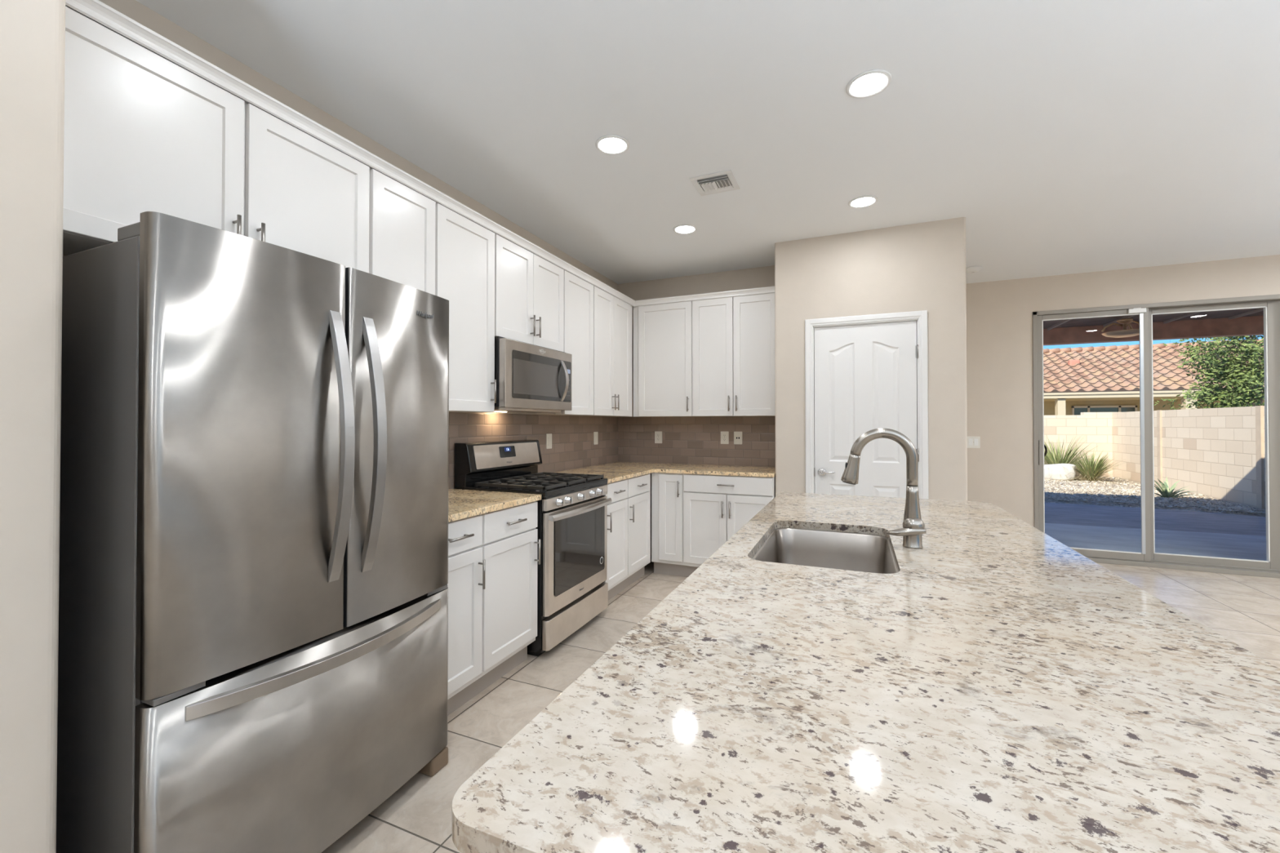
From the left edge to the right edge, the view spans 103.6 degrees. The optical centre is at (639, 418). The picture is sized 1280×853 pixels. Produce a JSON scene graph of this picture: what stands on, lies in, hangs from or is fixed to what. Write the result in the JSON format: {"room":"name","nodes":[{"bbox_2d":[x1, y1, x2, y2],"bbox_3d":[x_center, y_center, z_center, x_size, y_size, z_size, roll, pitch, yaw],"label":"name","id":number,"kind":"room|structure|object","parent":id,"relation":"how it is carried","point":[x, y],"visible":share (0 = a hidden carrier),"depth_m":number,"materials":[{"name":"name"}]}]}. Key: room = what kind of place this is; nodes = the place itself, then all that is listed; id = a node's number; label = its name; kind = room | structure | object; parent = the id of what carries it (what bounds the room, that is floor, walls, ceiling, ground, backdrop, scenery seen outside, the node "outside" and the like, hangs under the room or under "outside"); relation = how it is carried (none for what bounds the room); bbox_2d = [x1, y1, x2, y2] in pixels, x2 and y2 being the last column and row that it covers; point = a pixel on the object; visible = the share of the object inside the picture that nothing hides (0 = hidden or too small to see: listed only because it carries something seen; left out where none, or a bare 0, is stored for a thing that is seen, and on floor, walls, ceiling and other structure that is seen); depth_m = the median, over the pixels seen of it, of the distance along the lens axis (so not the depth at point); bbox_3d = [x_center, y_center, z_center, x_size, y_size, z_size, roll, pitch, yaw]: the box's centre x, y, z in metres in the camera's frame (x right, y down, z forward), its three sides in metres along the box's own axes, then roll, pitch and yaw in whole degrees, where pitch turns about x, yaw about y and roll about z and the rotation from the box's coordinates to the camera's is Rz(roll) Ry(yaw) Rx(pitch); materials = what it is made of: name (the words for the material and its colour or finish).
{"room":"kitchen","nodes":[
{"label":"kitchen","id":0,"kind":"room"},
{"bbox_2d":[0,0,65,852],"bbox_3d":[-1.567,-0.054,1.159,0.680,2.739,0.116,0,-1,23],"label":"wall","id":1,"kind":"structure","parent":0,"point":[33,32],"depth_m":1.03,"materials":[{"name":"beige paint"}]},
{"bbox_2d":[62,0,617,488],"bbox_3d":[-1.629,-0.045,2.027,0.126,2.739,9.950,0,-1,23],"label":"wall","id":2,"kind":"structure","parent":0,"point":[573,447],"depth_m":3.24,"materials":[{"name":"beige paint"}]},
{"bbox_2d":[62,5,369,272],"bbox_3d":[-1.487,-0.793,1.753,0.354,0.604,1.019,0,-1,23],"label":"upper cabinet","id":3,"kind":"object","parent":2,"relation":"attached to","point":[144,132],"visible":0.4,"depth_m":1.57,"materials":[{"name":"white paint"}]},
{"bbox_2d":[65,0,774,306],"bbox_3d":[-0.202,-1.102,2.749,1.353,0.051,3.855,0,-1,23],"label":"trim","id":4,"kind":"structure","parent":3,"relation":"on","point":[96,11],"depth_m":1.91,"materials":[{"name":"white paint"}]},
{"bbox_2d":[368,167,435,295],"bbox_3d":[-1.214,-0.566,2.390,0.354,1.047,0.367,0,-1,23],"label":"upper cabinet","id":5,"kind":"object","parent":2,"relation":"attached to","point":[402,220],"visible":0.12,"depth_m":2.32,"materials":[{"name":"white paint"}]},
{"bbox_2d":[435,202,496,412],"bbox_3d":[-1.054,-0.562,2.766,0.354,1.047,0.446,0,-1,23],"label":"upper cabinet","id":6,"kind":"object","parent":2,"relation":"attached to","point":[464,249],"visible":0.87,"depth_m":2.72,"materials":[{"name":"white paint"}]},
{"bbox_2d":[494,233,564,351],"bbox_3d":[-0.819,-0.778,3.319,0.354,0.604,0.748,0,-1,23],"label":"upper cabinet","id":7,"kind":"object","parent":2,"relation":"attached to","point":[529,288],"visible":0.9,"depth_m":3.21,"materials":[{"name":"white paint"}]},
{"bbox_2d":[494,336,572,412],"bbox_3d":[-0.780,-0.259,3.298,0.438,0.430,0.744,0,-1,23],"label":"microwave","id":8,"kind":"object","parent":7,"relation":"attached to","point":[529,377],"visible":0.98,"depth_m":3.13,"materials":[{"name":"silver metal"}]},
{"bbox_2d":[448,412,617,488],"bbox_3d":[-0.839,0.198,3.724,0.006,0.458,3.137,0,-1,23],"label":"tile backsplash","id":9,"kind":"structure","parent":2,"relation":"attached to","point":[573,446],"depth_m":4.02,"materials":[{"name":"brown tile"}]},
{"bbox_2d":[546,433,551,448],"bbox_3d":[-0.719,0.179,3.988,0.008,0.118,0.076,0,-1,23],"label":"wall plate","id":10,"kind":"object","parent":2,"relation":"attached to","point":[548,436],"visible":1,"depth_m":3.98,"materials":[{"name":"white plastic"}]},
{"bbox_2d":[527,270,593,415],"bbox_3d":[-0.584,-0.551,3.868,0.354,1.047,0.446,0,-1,23],"label":"upper cabinet","id":11,"kind":"object","parent":2,"relation":"attached to","point":[578,318],"visible":0.36,"depth_m":3.83,"materials":[{"name":"white paint"}]},
{"bbox_2d":[593,431,598,444],"bbox_3d":[-0.412,0.183,4.708,0.008,0.118,0.076,0,-1,23],"label":"wall plate","id":12,"kind":"object","parent":2,"relation":"attached to","point":[595,433],"visible":1,"depth_m":4.70,"materials":[{"name":"white plastic"}]},
{"bbox_2d":[593,285,631,416],"bbox_3d":[-0.340,-0.545,4.441,0.354,1.047,0.795,0,-1,23],"label":"upper cabinet","id":13,"kind":"object","parent":2,"relation":"attached to","point":[612,316],"visible":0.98,"depth_m":4.31,"materials":[{"name":"white paint"}]},
{"bbox_2d":[617,265,775,555],"bbox_3d":[0.578,-0.017,4.889,1.700,2.739,0.126,0,-1,23],"label":"wall","id":14,"kind":"structure","parent":0,"point":[690,440],"depth_m":4.84,"materials":[{"name":"beige paint"}]},
{"bbox_2d":[654,431,662,443],"bbox_3d":[0.182,0.185,4.983,0.076,0.118,0.008,0,-1,23],"label":"electrical outlet","id":15,"kind":"object","parent":14,"relation":"attached to","point":[658,435],"visible":1,"depth_m":4.98,"materials":[{"name":"white plastic"}]},
{"bbox_2d":[633,300,693,417],"bbox_3d":[0.253,-0.542,4.771,0.587,1.047,0.354,0,-1,23],"label":"upper cabinet","id":16,"kind":"object","parent":14,"relation":"attached to","point":[663,333],"visible":0.97,"depth_m":4.64,"materials":[{"name":"white paint"}]},
{"bbox_2d":[617,416,775,466],"bbox_3d":[0.536,0.209,4.840,1.649,0.458,0.006,0,-1,23],"label":"tile backsplash","id":17,"kind":"structure","parent":14,"relation":"attached to","point":[692,440],"depth_m":4.83,"materials":[{"name":"brown tile"}]},
{"bbox_2d":[720,431,728,444],"bbox_3d":[0.793,0.179,4.723,0.076,0.118,0.008,0,-1,23],"label":"electrical outlet","id":18,"kind":"object","parent":14,"relation":"attached to","point":[724,435],"visible":1,"depth_m":4.72,"materials":[{"name":"white plastic"}]},
{"bbox_2d":[693,292,775,416],"bbox_3d":[0.872,-0.545,4.507,0.760,1.047,0.354,0,-1,23],"label":"upper cabinet","id":19,"kind":"object","parent":14,"relation":"attached to","point":[734,370],"visible":0.95,"depth_m":4.38,"materials":[{"name":"white paint"}]},
{"bbox_2d":[733,431,742,444],"bbox_3d":[0.909,0.179,4.673,0.076,0.118,0.009,0,-1,23],"label":"electrical outlet","id":20,"kind":"object","parent":14,"relation":"attached to","point":[737,435],"visible":1,"depth_m":4.67,"materials":[{"name":"white plastic"}]},
{"bbox_2d":[136,0,1279,284],"bbox_3d":[1.657,-1.538,0.640,7.270,0.220,9.950,0,-1,23],"label":"ceiling","id":21,"kind":"structure","parent":0,"point":[1068,136],"depth_m":2.34,"materials":[{"name":"white paint"}]},
{"bbox_2d":[595,134,629,154],"bbox_3d":[-0.142,-1.405,2.591,0.176,0.006,0.176,0,-1,23],"label":"recessed light","id":22,"kind":"object","parent":21,"relation":"in","point":[611,144],"visible":1,"depth_m":2.58,"materials":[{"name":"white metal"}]},
{"bbox_2d":[672,224,697,234],"bbox_3d":[0.331,-1.395,3.713,0.176,0.006,0.176,0,-1,23],"label":"recessed light","id":23,"kind":"object","parent":21,"relation":"in","point":[682,228],"visible":1,"depth_m":3.70,"materials":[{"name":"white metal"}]},
{"bbox_2d":[689,169,740,195],"bbox_3d":[0.450,-1.397,3.003,0.246,0.016,0.247,0,-1,23],"label":"ceiling vent","id":24,"kind":"object","parent":21,"relation":"in","point":[725,180],"visible":1,"depth_m":2.99,"materials":[{"name":"white metal"}]},
{"bbox_2d":[848,195,878,208],"bbox_3d":[1.440,-1.399,3.254,0.176,0.006,0.176,0,-1,23],"label":"recessed light","id":25,"kind":"object","parent":21,"relation":"in","point":[868,200],"visible":1,"depth_m":3.25,"materials":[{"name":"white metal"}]},
{"bbox_2d":[845,69,891,97],"bbox_3d":[0.965,-1.410,2.127,0.176,0.006,0.176,0,-1,23],"label":"recessed light","id":26,"kind":"object","parent":21,"relation":"in","point":[868,83],"visible":1,"depth_m":2.12,"materials":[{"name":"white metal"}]},
{"bbox_2d":[965,266,982,273],"bbox_3d":[3.073,-1.367,4.650,0.140,0.042,0.140,0,-1,23],"label":"smoke detector","id":27,"kind":"object","parent":21,"relation":"attached to","point":[972,269],"visible":0.94,"depth_m":4.61,"materials":[{"name":"white plastic"}]},
{"bbox_2d":[321,555,1279,852],"bbox_3d":[1.657,1.361,0.612,7.270,0.100,9.950,0,-1,23],"label":"floor","id":28,"kind":"structure","parent":0,"point":[1244,610],"depth_m":2.63,"materials":[{"name":"beige tile"}]},
{"bbox_2d":[56,211,448,852],"bbox_3d":[-1.215,0.431,1.661,0.862,1.780,0.910,0,-1,23],"label":"refrigerator","id":29,"kind":"object","parent":28,"relation":"on","point":[253,645],"visible":1,"depth_m":1.28,"materials":[{"name":"grey metal"}]},
{"bbox_2d":[447,501,540,715],"bbox_3d":[-0.987,0.888,2.514,0.664,0.883,0.804,0,-1,23],"label":"base cabinet","id":30,"kind":"object","parent":28,"relation":"on","point":[492,584],"visible":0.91,"depth_m":2.41,"materials":[{"name":"white paint"}]},
{"bbox_2d":[448,488,541,522],"bbox_3d":[-0.996,0.430,2.527,0.642,0.030,0.815,0,-1,23],"label":"countertop","id":31,"kind":"structure","parent":30,"relation":"on","point":[462,504],"depth_m":2.55,"materials":[{"name":"stone"}]},
{"bbox_2d":[454,439,611,656],"bbox_3d":[-0.643,0.743,3.237,0.720,1.187,0.760,0,-1,23],"label":"range","id":32,"kind":"object","parent":28,"relation":"on","point":[572,590],"visible":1,"depth_m":3.04,"materials":[{"name":"silver metal"}]},
{"bbox_2d":[464,475,607,497],"bbox_3d":[-0.635,0.425,3.237,0.582,0.033,0.760,0,-1,23],"label":"cooktop","id":33,"kind":"object","parent":32,"relation":"in","point":[565,490],"depth_m":3.03,"materials":[{"name":"black metal"}]},
{"bbox_2d":[604,473,650,600],"bbox_3d":[-0.341,0.902,4.029,0.664,0.883,0.898,0,-1,23],"label":"base cabinet","id":34,"kind":"object","parent":28,"relation":"on","point":[628,512],"visible":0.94,"depth_m":3.88,"materials":[{"name":"white paint"}]},
{"bbox_2d":[548,462,775,484],"bbox_3d":[0.234,0.446,4.130,1.646,0.030,1.532,0,-1,23],"label":"countertop","id":35,"kind":"structure","parent":34,"relation":"on","point":[614,472],"depth_m":4.26,"materials":[{"name":"stone"}]},
{"bbox_2d":[651,472,685,577],"bbox_3d":[0.342,0.908,4.551,0.290,0.883,0.664,0,-1,23],"label":"base cabinet","id":36,"kind":"object","parent":28,"relation":"on","point":[667,489],"visible":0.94,"depth_m":4.29,"materials":[{"name":"white paint"}]},
{"bbox_2d":[683,473,775,577],"bbox_3d":[0.816,0.906,4.349,0.741,0.883,0.664,0,-1,23],"label":"base cabinet","id":37,"kind":"object","parent":28,"relation":"on","point":[716,507],"visible":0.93,"depth_m":4.12,"materials":[{"name":"white paint"}]},
{"bbox_3d":[0.617,0.878,1.560,0.703,0.883,2.460,0,-1,23],"label":"kitchen island","id":38,"kind":"object","parent":28,"relation":"on","visible":0},
{"bbox_2d":[451,492,1279,852],"bbox_3d":[0.766,0.420,1.503,1.014,0.030,2.597,0,-1,23],"label":"island countertop","id":39,"kind":"structure","parent":38,"relation":"on","point":[1004,689],"depth_m":0.66,"materials":[{"name":"beige stone"}]},
{"bbox_2d":[751,528,897,573],"bbox_3d":[0.614,0.547,1.670,0.429,0.219,0.677,0,-1,23],"label":"sink","id":40,"kind":"object","parent":39,"relation":"in","point":[856,552],"visible":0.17,"depth_m":1.95,"materials":[{"name":"metal"}]},
{"bbox_2d":[840,428,926,549],"bbox_3d":[0.779,0.219,1.625,0.245,0.376,0.076,0,-1,23],"label":"kitchen faucet","id":41,"kind":"object","parent":39,"relation":"on","point":[913,526],"visible":1,"depth_m":1.59,"materials":[{"name":"silver metal"}]},
{"bbox_2d":[774,217,967,501],"bbox_3d":[2.053,-0.019,4.645,1.296,2.739,1.985,0,-1,23],"label":"wall","id":42,"kind":"structure","parent":0,"point":[919,266],"depth_m":3.68,"materials":[{"name":"beige paint"}]},
{"bbox_2d":[804,310,928,499],"bbox_3d":[1.675,0.287,3.767,0.828,2.108,0.152,0,-1,23],"label":"door","id":43,"kind":"structure","parent":42,"relation":"in","point":[861,377],"depth_m":3.73,"materials":[{"name":"white paint"}]},
{"bbox_2d":[965,254,1279,527],"bbox_3d":[4.938,-0.020,4.553,4.314,2.739,0.150,0,-1,23],"label":"wall","id":44,"kind":"structure","parent":0,"point":[1000,398],"depth_m":4.97,"materials":[{"name":"beige paint"}]},
{"bbox_2d":[967,436,980,448],"bbox_3d":[3.391,0.240,5.124,0.116,0.118,0.008,0,-1,23],"label":"wall plate","id":45,"kind":"object","parent":44,"relation":"attached to","point":[972,442],"visible":0.94,"depth_m":5.12,"materials":[{"name":"white plastic"}]},
{"bbox_2d":[1032,293,1279,577],"bbox_3d":[4.710,0.150,4.627,1.820,2.400,0.150,0,-1,23],"label":"door","id":46,"kind":"structure","parent":44,"relation":"in","point":[1148,557],"depth_m":4.60,"materials":[{"name":"grey plastic"}]},
{"label":"outside","id":47,"kind":"structure","parent":0,"visible":0},
{"bbox_3d":[14.986,1.670,15.337,100.000,0.090,120.000,0,-1,23],"label":"ground","id":48,"kind":"structure","parent":47,"visible":0},
{"bbox_2d":[1044,412,1112,477],"bbox_3d":[5.190,0.735,15.063,14.200,1.735,0.204,0,-1,23],"label":"wall","id":49,"kind":"structure","parent":48,"relation":"on","point":[1095,428],"depth_m":12.49,"materials":[{"name":"beige concrete"}]},
{"bbox_2d":[1043,307,1263,345],"bbox_3d":[5.168,0.095,5.711,11.500,2.870,2.159,0,-1,23],"label":"patio cover","id":50,"kind":"object","parent":48,"relation":"on","point":[1247,322],"visible":0.18,"depth_m":6.11,"materials":[{"name":"brown wood"}]},
{"bbox_2d":[1101,318,1139,337],"bbox_3d":[5.719,-1.069,5.943,0.410,0.205,0.410,0,-1,23],"label":"ceiling light","id":51,"kind":"object","parent":50,"relation":"hanging from","point":[1130,332],"visible":0.87,"depth_m":5.90,"materials":[{"name":"brown metal"}]},
{"bbox_2d":[1043,338,1264,415],"bbox_3d":[22.024,-0.760,21.644,20.033,4.954,9.320,0,-1,23],"label":"house","id":52,"kind":"structure","parent":48,"relation":"on","point":[1100,379],"depth_m":20.08,"materials":[{"name":"tile"}]},
{"bbox_2d":[1067,359,1079,365],"bbox_3d":[18.474,-2.345,21.456,0.350,0.320,0.280,0,-1,23],"label":"roof vent","id":53,"kind":"object","parent":52,"relation":"attached to","point":[1071,362],"depth_m":21.34,"materials":[{"name":"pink ceramic"}]},
{"bbox_2d":[1044,475,1266,516],"bbox_3d":[6.675,1.422,11.154,7.993,0.134,5.780,0,-1,23],"label":"gravel bed","id":54,"kind":"object","parent":48,"relation":"on","point":[1127,494],"visible":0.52,"depth_m":8.76,"materials":[{"name":"beige gravel"}]},
{"bbox_2d":[1044,463,1075,480],"bbox_3d":[9.436,1.237,11.732,1.071,0.421,0.464,0,-1,23],"label":"boulder","id":55,"kind":"object","parent":54,"relation":"on","point":[1055,471],"visible":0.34,"depth_m":11.47,"materials":[{"name":"white stone"}]},
{"bbox_2d":[1044,435,1111,482],"bbox_3d":[9.937,0.888,11.827,2.341,1.085,1.933,0,-1,23],"label":"plant","id":56,"kind":"object","parent":54,"relation":"on","point":[1049,458],"visible":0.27,"depth_m":11.85,"materials":[{"name":"green plant"}]},
{"bbox_2d":[1058,450,1132,484],"bbox_3d":[10.150,1.044,11.354,1.586,0.763,1.680,0,-1,23],"label":"plant","id":57,"kind":"object","parent":54,"relation":"on","point":[1091,468],"visible":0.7,"depth_m":11.21,"materials":[{"name":"green plant"}]},
{"bbox_2d":[1154,477,1195,497],"bbox_3d":[9.199,1.211,8.796,0.682,0.380,0.660,0,-1,-7],"label":"agave","id":58,"kind":"object","parent":54,"relation":"on","point":[1166,491],"visible":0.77,"depth_m":8.77,"materials":[{"name":"green plant"}]},
{"bbox_2d":[1044,523,1266,560],"bbox_3d":[4.497,1.464,6.037,10.000,0.140,2.260,0,-1,23],"label":"patio slab","id":59,"kind":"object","parent":48,"relation":"on","point":[1119,539],"depth_m":5.70,"materials":[{"name":"concrete"}]},
{"bbox_2d":[1044,502,1266,536],"bbox_3d":[4.869,1.492,8.183,9.000,0.125,2.500,0,-1,23],"label":"patio","id":60,"kind":"structure","parent":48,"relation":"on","point":[1055,513],"depth_m":7.08,"materials":[{"name":"concrete"}]},
{"bbox_2d":[1111,405,1266,511],"bbox_3d":[9.381,0.659,7.083,0.230,1.730,11.200,0,-1,23],"label":"wall","id":61,"kind":"structure","parent":48,"relation":"on","point":[1220,453],"depth_m":9.01,"materials":[{"name":"beige concrete"}]},
{"bbox_2d":[1153,334,1264,409],"bbox_3d":[12.200,-0.557,9.970,2.704,4.231,1.973,0,-1,-6],"label":"leafy tree","id":62,"kind":"object","parent":48,"relation":"on","point":[1246,380],"visible":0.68,"depth_m":10.03,"materials":[{"name":"green plant"}]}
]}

